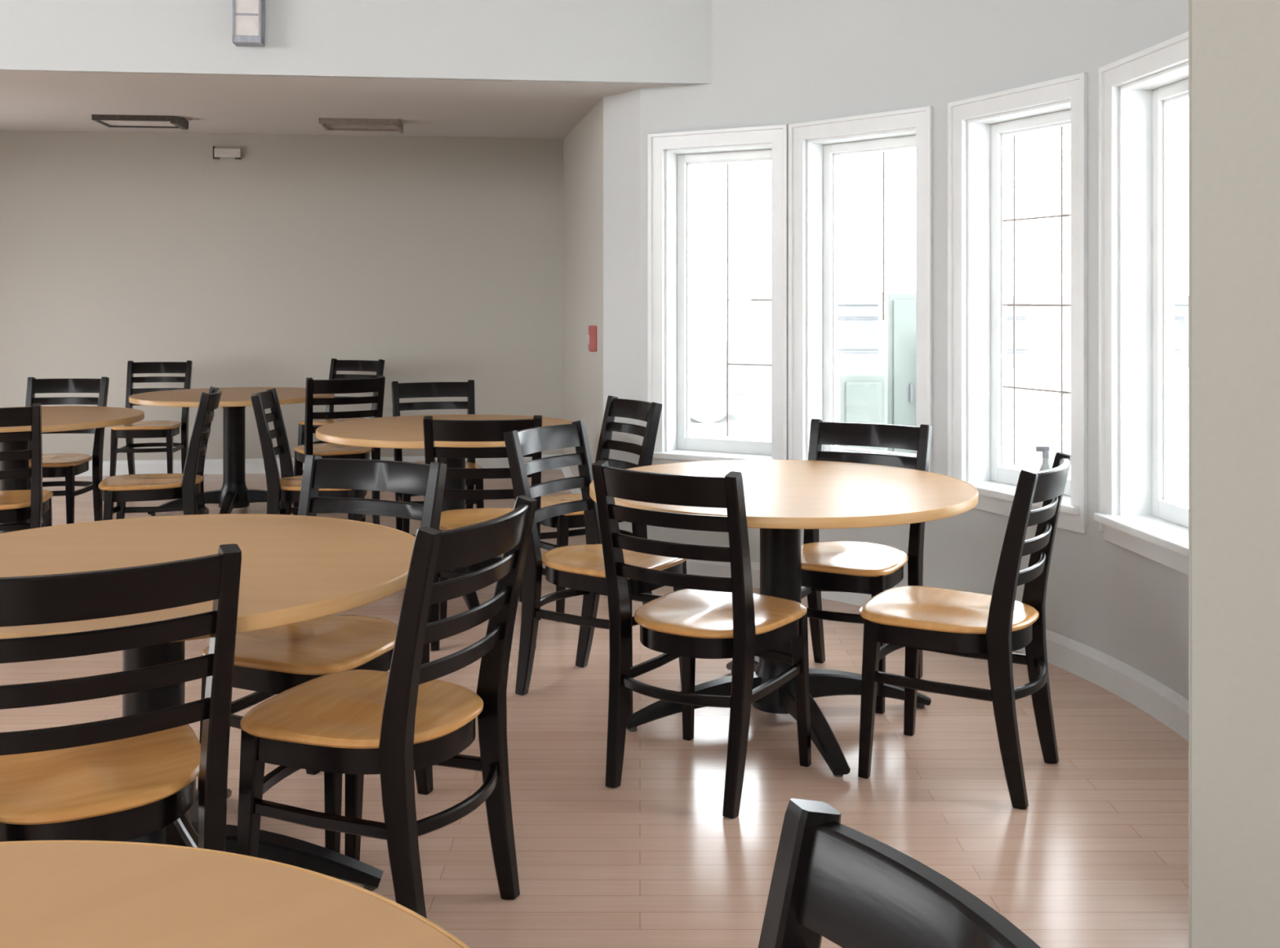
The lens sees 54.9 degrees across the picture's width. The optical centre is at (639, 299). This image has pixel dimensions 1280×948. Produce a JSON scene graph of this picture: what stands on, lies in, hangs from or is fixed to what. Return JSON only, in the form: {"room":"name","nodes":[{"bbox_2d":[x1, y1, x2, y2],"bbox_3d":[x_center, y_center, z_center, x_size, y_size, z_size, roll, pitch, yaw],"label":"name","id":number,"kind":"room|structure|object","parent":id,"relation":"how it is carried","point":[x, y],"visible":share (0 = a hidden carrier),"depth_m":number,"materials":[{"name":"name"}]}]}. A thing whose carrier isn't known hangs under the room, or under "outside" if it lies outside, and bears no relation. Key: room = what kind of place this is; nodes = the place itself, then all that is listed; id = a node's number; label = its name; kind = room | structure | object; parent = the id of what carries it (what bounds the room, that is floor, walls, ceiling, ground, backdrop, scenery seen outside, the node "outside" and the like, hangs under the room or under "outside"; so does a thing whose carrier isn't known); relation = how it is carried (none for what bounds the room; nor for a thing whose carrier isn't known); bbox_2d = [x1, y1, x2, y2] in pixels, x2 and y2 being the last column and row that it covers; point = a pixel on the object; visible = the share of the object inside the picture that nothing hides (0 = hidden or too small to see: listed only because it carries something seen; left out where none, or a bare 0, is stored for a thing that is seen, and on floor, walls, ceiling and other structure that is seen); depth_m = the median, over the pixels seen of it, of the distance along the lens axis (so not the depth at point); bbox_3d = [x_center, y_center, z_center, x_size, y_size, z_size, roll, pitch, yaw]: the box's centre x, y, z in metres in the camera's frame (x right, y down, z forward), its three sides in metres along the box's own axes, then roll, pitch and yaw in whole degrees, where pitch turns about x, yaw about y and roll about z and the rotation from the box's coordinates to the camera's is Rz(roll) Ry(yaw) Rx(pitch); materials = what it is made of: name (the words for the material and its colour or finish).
{"room":"eatery","nodes":[
{"label":"eatery","id":0,"kind":"room"},
{"bbox_2d":[0,130,563,460],"bbox_3d":[-3.053,-0.035,9.603,5.344,2.750,0.176,0,0,-7],"label":"wall","id":1,"kind":"structure","parent":0,"point":[433,259],"depth_m":9.56,"materials":[{"name":"beige paint"}]},
{"bbox_2d":[213,146,240,159],"bbox_3d":[-3.177,-1.132,9.488,0.205,0.097,0.034,0,0,-6],"label":"wall light","id":2,"kind":"object","parent":1,"relation":"in","point":[218,153],"visible":1,"depth_m":9.48,"materials":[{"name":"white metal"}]},
{"bbox_2d":[75,453,563,476],"bbox_3d":[-3.104,1.282,9.508,5.023,0.115,0.016,0,0,-6],"label":"baseboard","id":3,"kind":"structure","parent":1,"relation":"attached to","point":[212,466],"depth_m":9.48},
{"bbox_2d":[0,70,690,138],"bbox_3d":[-2.870,-1.218,7.577,5.979,0.373,4.034,0,0,-7],"label":"ceiling","id":4,"kind":"structure","parent":0,"point":[30,100],"depth_m":6.75,"materials":[{"name":"paint"}]},
{"bbox_2d":[91,114,188,129],"bbox_3d":[-3.191,-1.143,7.893,0.503,0.059,0.340,0,0,-6],"label":"ceiling light","id":5,"kind":"object","parent":4,"relation":"attached to","point":[108,120],"visible":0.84,"depth_m":7.83,"materials":[{"name":"brown metal"}]},
{"bbox_2d":[100,120,176,126],"bbox_3d":[-3.199,-1.151,7.892,0.448,0.035,0.300,0,0,-6],"label":"diffuser","id":6,"kind":"object","parent":5,"relation":"attached to","point":[106,122],"depth_m":7.90,"materials":[{"name":"white plastic"}]},
{"bbox_2d":[318,117,403,133],"bbox_3d":[-1.810,-1.140,8.030,0.503,0.064,0.340,0,0,-6],"label":"ceiling vent","id":7,"kind":"object","parent":4,"relation":"in","point":[327,123],"visible":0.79,"depth_m":7.98,"materials":[{"name":"grey metal"}]},
{"bbox_2d":[0,0,711,84],"bbox_3d":[-2.622,-1.520,5.549,5.998,0.980,0.030,0,0,-6],"label":"wall","id":8,"kind":"structure","parent":0,"point":[667,42],"depth_m":5.70,"materials":[{"name":"paint"}]},
{"bbox_2d":[231,0,265,46],"bbox_3d":[-1.772,-1.458,5.583,0.128,0.604,0.090,0,0,-7],"label":"wall sconce","id":9,"kind":"object","parent":8,"relation":"attached to","point":[248,16],"visible":1,"depth_m":5.55,"materials":[{"name":"grey metal"}]},
{"bbox_2d":[563,97,603,491],"bbox_3d":[-0.301,-0.035,8.105,0.210,2.750,3.591,0,0,-7],"label":"wall","id":10,"kind":"structure","parent":0,"point":[583,146],"depth_m":7.68,"materials":[{"name":"beige paint"}]},
{"bbox_2d":[561,466,581,493],"bbox_3d":[-0.406,1.282,8.054,0.016,0.115,3.515,0,0,-7],"label":"baseboard","id":11,"kind":"structure","parent":10,"relation":"attached to","point":[567,473],"depth_m":8.88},
{"bbox_2d":[587,325,596,351],"bbox_3d":[-0.261,0.210,6.724,0.045,0.140,0.100,0,0,-7],"label":"fire alarm","id":12,"kind":"object","parent":10,"relation":"attached to","point":[592,336],"visible":1,"depth_m":6.67,"materials":[{"name":"red plastic"}]},
{"bbox_2d":[0,468,1188,947],"bbox_3d":[-1.425,1.390,3.350,8.350,0.100,12.900,0,0,0],"label":"floor","id":13,"kind":"structure","parent":0,"point":[1097,856],"depth_m":3.31,"materials":[{"name":"brown wood"}]},
{"bbox_2d":[0,403,53,530],"bbox_3d":[-2.844,0.893,5.420,0.449,0.902,0.556,0,0,-18],"label":"dining chair","id":14,"kind":"object","parent":13,"relation":"on","point":[34,504],"visible":0.8,"depth_m":5.29,"materials":[{"name":"black wood"}]},
{"bbox_2d":[24,376,109,524],"bbox_3d":[-3.283,0.893,6.883,0.449,0.902,0.556,0,0,-3],"label":"dining chair","id":15,"kind":"object","parent":13,"relation":"on","point":[68,465],"visible":0.59,"depth_m":7.04,"materials":[{"name":"black wood"}]},
{"bbox_2d":[0,405,144,533],"bbox_3d":[-3.170,0.965,6.250,1.222,0.750,1.222,0,0,-30],"label":"round table","id":16,"kind":"object","parent":13,"relation":"on","point":[54,418],"visible":0.5,"depth_m":6.19,"materials":[{"name":"beige laminate"}]},
{"bbox_2d":[0,543,241,851],"bbox_3d":[-1.032,0.893,2.305,0.449,0.902,0.556,0,0,-31],"label":"dining chair","id":17,"kind":"object","parent":13,"relation":"on","point":[122,779],"visible":0.88,"depth_m":2.17,"materials":[{"name":"black wood"}]},
{"bbox_2d":[109,360,192,476],"bbox_3d":[-3.485,0.893,8.793,0.449,0.902,0.556,0,0,-6],"label":"dining chair","id":18,"kind":"object","parent":13,"relation":"on","point":[167,429],"visible":0.88,"depth_m":8.93,"materials":[{"name":"black wood"}]},
{"bbox_2d":[98,386,222,519],"bbox_3d":[-2.349,0.893,6.063,0.556,0.902,0.449,0,0,-14],"label":"dining chair","id":19,"kind":"object","parent":13,"relation":"on","point":[188,486],"visible":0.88,"depth_m":5.90,"materials":[{"name":"black wood"}]},
{"bbox_2d":[0,513,415,891],"bbox_3d":[-1.100,0.965,2.790,1.222,0.750,1.222,0,0,-2],"label":"round table","id":20,"kind":"object","parent":13,"relation":"on","point":[295,568],"visible":0.52,"depth_m":2.79,"materials":[{"name":"beige laminate"}]},
{"bbox_2d":[128,386,334,515],"bbox_3d":[-2.550,0.965,7.750,1.222,0.750,1.222,0,0,-10],"label":"round table","id":21,"kind":"object","parent":13,"relation":"on","point":[234,493],"visible":0.73,"depth_m":7.69,"materials":[{"name":"beige laminate"}]},
{"bbox_2d":[0,840,470,947],"bbox_3d":[-0.626,0.965,0.737,1.222,0.750,1.222,0,0,-45],"label":"round table","id":22,"kind":"object","parent":13,"relation":"on","point":[54,893],"visible":1,"depth_m":1.21,"materials":[{"name":"beige laminate"}]},
{"bbox_2d":[250,387,367,521],"bbox_3d":[-1.602,0.893,6.014,0.556,0.902,0.449,0,0,-7],"label":"dining chair","id":23,"kind":"object","parent":13,"relation":"on","point":[282,491],"visible":0.51,"depth_m":5.84,"materials":[{"name":"black wood"}]},
{"bbox_2d":[196,454,446,853],"bbox_3d":[-0.830,0.893,3.249,0.449,0.902,0.556,0,0,22],"label":"dining chair","id":24,"kind":"object","parent":13,"relation":"on","point":[270,662],"visible":0.59,"depth_m":3.29,"materials":[{"name":"black wood"}]},
{"bbox_2d":[293,375,385,524],"bbox_3d":[-1.796,0.893,7.313,0.449,0.902,0.556,0,0,-27],"label":"dining chair","id":25,"kind":"object","parent":13,"relation":"on","point":[326,451],"visible":0.7,"depth_m":7.13,"materials":[{"name":"black wood"}]},
{"bbox_2d":[297,358,384,470],"bbox_3d":[-2.202,0.893,9.069,0.449,0.902,0.556,0,0,20],"label":"dining chair","id":26,"kind":"object","parent":13,"relation":"on","point":[378,366],"visible":0.37,"depth_m":9.25,"materials":[{"name":"black wood"}]},
{"bbox_2d":[236,494,537,918],"bbox_3d":[-0.542,0.893,2.671,0.556,0.902,0.449,0,0,22],"label":"dining chair","id":27,"kind":"object","parent":13,"relation":"on","point":[398,722],"visible":0.98,"depth_m":2.55,"materials":[{"name":"black wood"}]},
{"bbox_2d":[391,379,484,533],"bbox_3d":[-1.075,0.893,6.571,0.449,0.902,0.556,0,0,-16],"label":"dining chair","id":28,"kind":"object","parent":13,"relation":"on","point":[415,389],"visible":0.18,"depth_m":6.75,"materials":[{"name":"black wood"}]},
{"bbox_2d":[315,413,573,609],"bbox_3d":[-0.880,0.965,5.750,1.222,0.750,1.222,0,0,-20],"label":"round table","id":29,"kind":"object","parent":13,"relation":"on","point":[405,431],"visible":0.39,"depth_m":5.68,"materials":[{"name":"beige laminate"}]},
{"bbox_2d":[422,415,542,650],"bbox_3d":[-0.612,0.893,4.927,0.449,0.902,0.556,0,0,-3],"label":"dining chair","id":30,"kind":"object","parent":13,"relation":"on","point":[451,430],"visible":0.37,"depth_m":4.71,"materials":[{"name":"black wood"}]},
{"bbox_2d":[519,395,662,622],"bbox_3d":[-0.224,0.893,5.425,0.556,0.902,0.449,0,0,-29],"label":"dining chair","id":31,"kind":"object","parent":13,"relation":"on","point":[650,412],"visible":0.3,"depth_m":5.48,"materials":[{"name":"black wood"}]},
{"bbox_2d":[503,419,686,716],"bbox_3d":[-0.140,0.893,4.257,0.556,0.902,0.449,0,0,31],"label":"dining chair","id":32,"kind":"object","parent":13,"relation":"on","point":[580,568],"visible":0.65,"depth_m":4.20,"materials":[{"name":"black wood"}]},
{"bbox_2d":[591,460,811,818],"bbox_3d":[0.186,0.893,3.466,0.449,0.902,0.556,0,0,33],"label":"dining chair","id":33,"kind":"object","parent":13,"relation":"on","point":[713,617],"visible":1,"depth_m":3.32,"materials":[{"name":"black wood"}]},
{"bbox_2d":[589,459,977,777],"bbox_3d":[0.450,0.965,3.950,1.222,0.750,1.222,0,0,-13],"label":"round table","id":34,"kind":"object","parent":13,"relation":"on","point":[783,498],"visible":0.73,"depth_m":3.87,"materials":[{"name":"beige laminate"}]},
{"bbox_2d":[801,418,932,714],"bbox_3d":[0.727,0.893,4.306,0.449,0.902,0.556,0,0,30],"label":"dining chair","id":35,"kind":"object","parent":13,"relation":"on","point":[873,569],"visible":0.7,"depth_m":4.36,"materials":[{"name":"black wood"}]},
{"bbox_2d":[758,798,1040,947],"bbox_3d":[0.010,0.893,0.818,0.556,0.902,0.449,0,0,-19],"label":"dining chair","id":36,"kind":"object","parent":13,"relation":"on","point":[832,880],"visible":1,"depth_m":1.02,"materials":[{"name":"black wood"}]},
{"bbox_2d":[857,451,1071,808],"bbox_3d":[0.930,0.893,3.518,0.556,0.902,0.449,0,0,31],"label":"dining chair","id":37,"kind":"object","parent":13,"relation":"on","point":[916,618],"visible":1,"depth_m":3.40,"materials":[{"name":"black wood"}]},
{"bbox_2d":[603,88,639,532],"bbox_3d":[-0.009,-0.035,6.214,0.201,2.750,0.354,0,0,-32],"label":"wall","id":38,"kind":"structure","parent":0,"point":[621,112],"depth_m":6.17,"materials":[{"name":"paint"}]},
{"bbox_2d":[640,0,1188,700],"bbox_3d":[1.168,-0.335,4.342,1.154,3.350,4.180,0,0,-18],"label":"wall","id":39,"kind":"structure","parent":0,"point":[775,62],"depth_m":5.08,"materials":[{"name":"paint"}]},
{"bbox_2d":[647,124,788,465],"bbox_3d":[0.403,0.013,5.904,0.716,1.635,0.265,0,0,28],"label":"window","id":40,"kind":"structure","parent":39,"relation":"in","point":[670,155],"depth_m":5.96,"materials":[{"name":"white wood"}]},
{"bbox_2d":[788,106,932,472],"bbox_3d":[1.015,0.013,5.453,0.265,1.635,0.746,0,0,-45],"label":"window","id":41,"kind":"structure","parent":39,"relation":"in","point":[815,147],"depth_m":5.61,"materials":[{"name":"white wood"}]},
{"bbox_2d":[686,559,1188,741],"bbox_3d":[1.090,1.282,4.370,0.944,0.115,3.830,0,0,-20],"label":"baseboard","id":42,"kind":"structure","parent":39,"relation":"attached to","point":[1136,687],"depth_m":4.27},
{"bbox_2d":[947,72,1088,533],"bbox_3d":[1.508,0.013,4.743,0.265,1.635,0.746,0,0,-25],"label":"window","id":43,"kind":"structure","parent":39,"relation":"in","point":[979,127],"depth_m":4.98,"materials":[{"name":"white wood"}]},
{"bbox_2d":[1035,445,1051,471],"bbox_3d":[1.489,0.636,4.539,0.061,0.196,0.052,0,0,0],"label":"window crank","id":44,"kind":"object","parent":43,"relation":"on","point":[1045,465],"visible":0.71,"depth_m":4.53,"materials":[{"name":"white plastic"}]},
{"bbox_2d":[1093,31,1188,574],"bbox_3d":[1.728,0.013,3.917,0.265,1.635,0.746,0,0,-5],"label":"window","id":45,"kind":"structure","parent":39,"relation":"in","point":[1139,513],"depth_m":4.20,"materials":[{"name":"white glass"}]},
{"bbox_2d":[1188,0,1279,947],"bbox_3d":[1.941,-0.335,2.300,1.918,3.350,0.200,0,0,0],"label":"wall pier","id":46,"kind":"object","parent":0,"point":[1234,45],"visible":1,"depth_m":2.20,"materials":[{"name":"white paint"}]},
{"label":"outside","id":47,"kind":"structure","parent":0,"visible":0},
{"bbox_2d":[689,329,1188,504],"bbox_3d":[5.000,1.550,31.000,70.000,0.180,58.000,0,0,0],"label":"ground","id":48,"kind":"structure","parent":47,"point":[1037,413],"depth_m":15.20,"materials":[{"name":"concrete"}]},
{"bbox_2d":[689,333,771,422],"bbox_3d":[-0.579,0.679,15.500,4.442,1.558,1.760,0,0,0],"label":"parked car","id":49,"kind":"object","parent":48,"relation":"on","point":[708,353],"visible":0.27,"depth_m":14.65,"materials":[{"name":"white paint"}]},
{"bbox_2d":[837,370,886,450],"bbox_3d":[1.630,1.000,9.175,0.340,0.920,0.450,0,0,0],"label":"utility box","id":50,"kind":"object","parent":48,"relation":"on","point":[861,394],"visible":0.23,"depth_m":8.98,"materials":[{"name":"green paint"}]},
{"bbox_2d":[878,292,915,453],"bbox_3d":[2.020,0.700,9.575,0.260,1.520,0.450,0,0,0],"label":"cabinet","id":51,"kind":"object","parent":48,"relation":"on","point":[897,332],"visible":0.59,"depth_m":9.38,"materials":[{"name":"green paint"}]},
{"bbox_2d":[751,295,1188,366],"bbox_3d":[9.900,0.685,29.900,13.800,1.550,6.800,0,0,0],"label":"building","id":52,"kind":"structure","parent":48,"relation":"on","point":[1037,328],"depth_m":26.94,"materials":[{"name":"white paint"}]},
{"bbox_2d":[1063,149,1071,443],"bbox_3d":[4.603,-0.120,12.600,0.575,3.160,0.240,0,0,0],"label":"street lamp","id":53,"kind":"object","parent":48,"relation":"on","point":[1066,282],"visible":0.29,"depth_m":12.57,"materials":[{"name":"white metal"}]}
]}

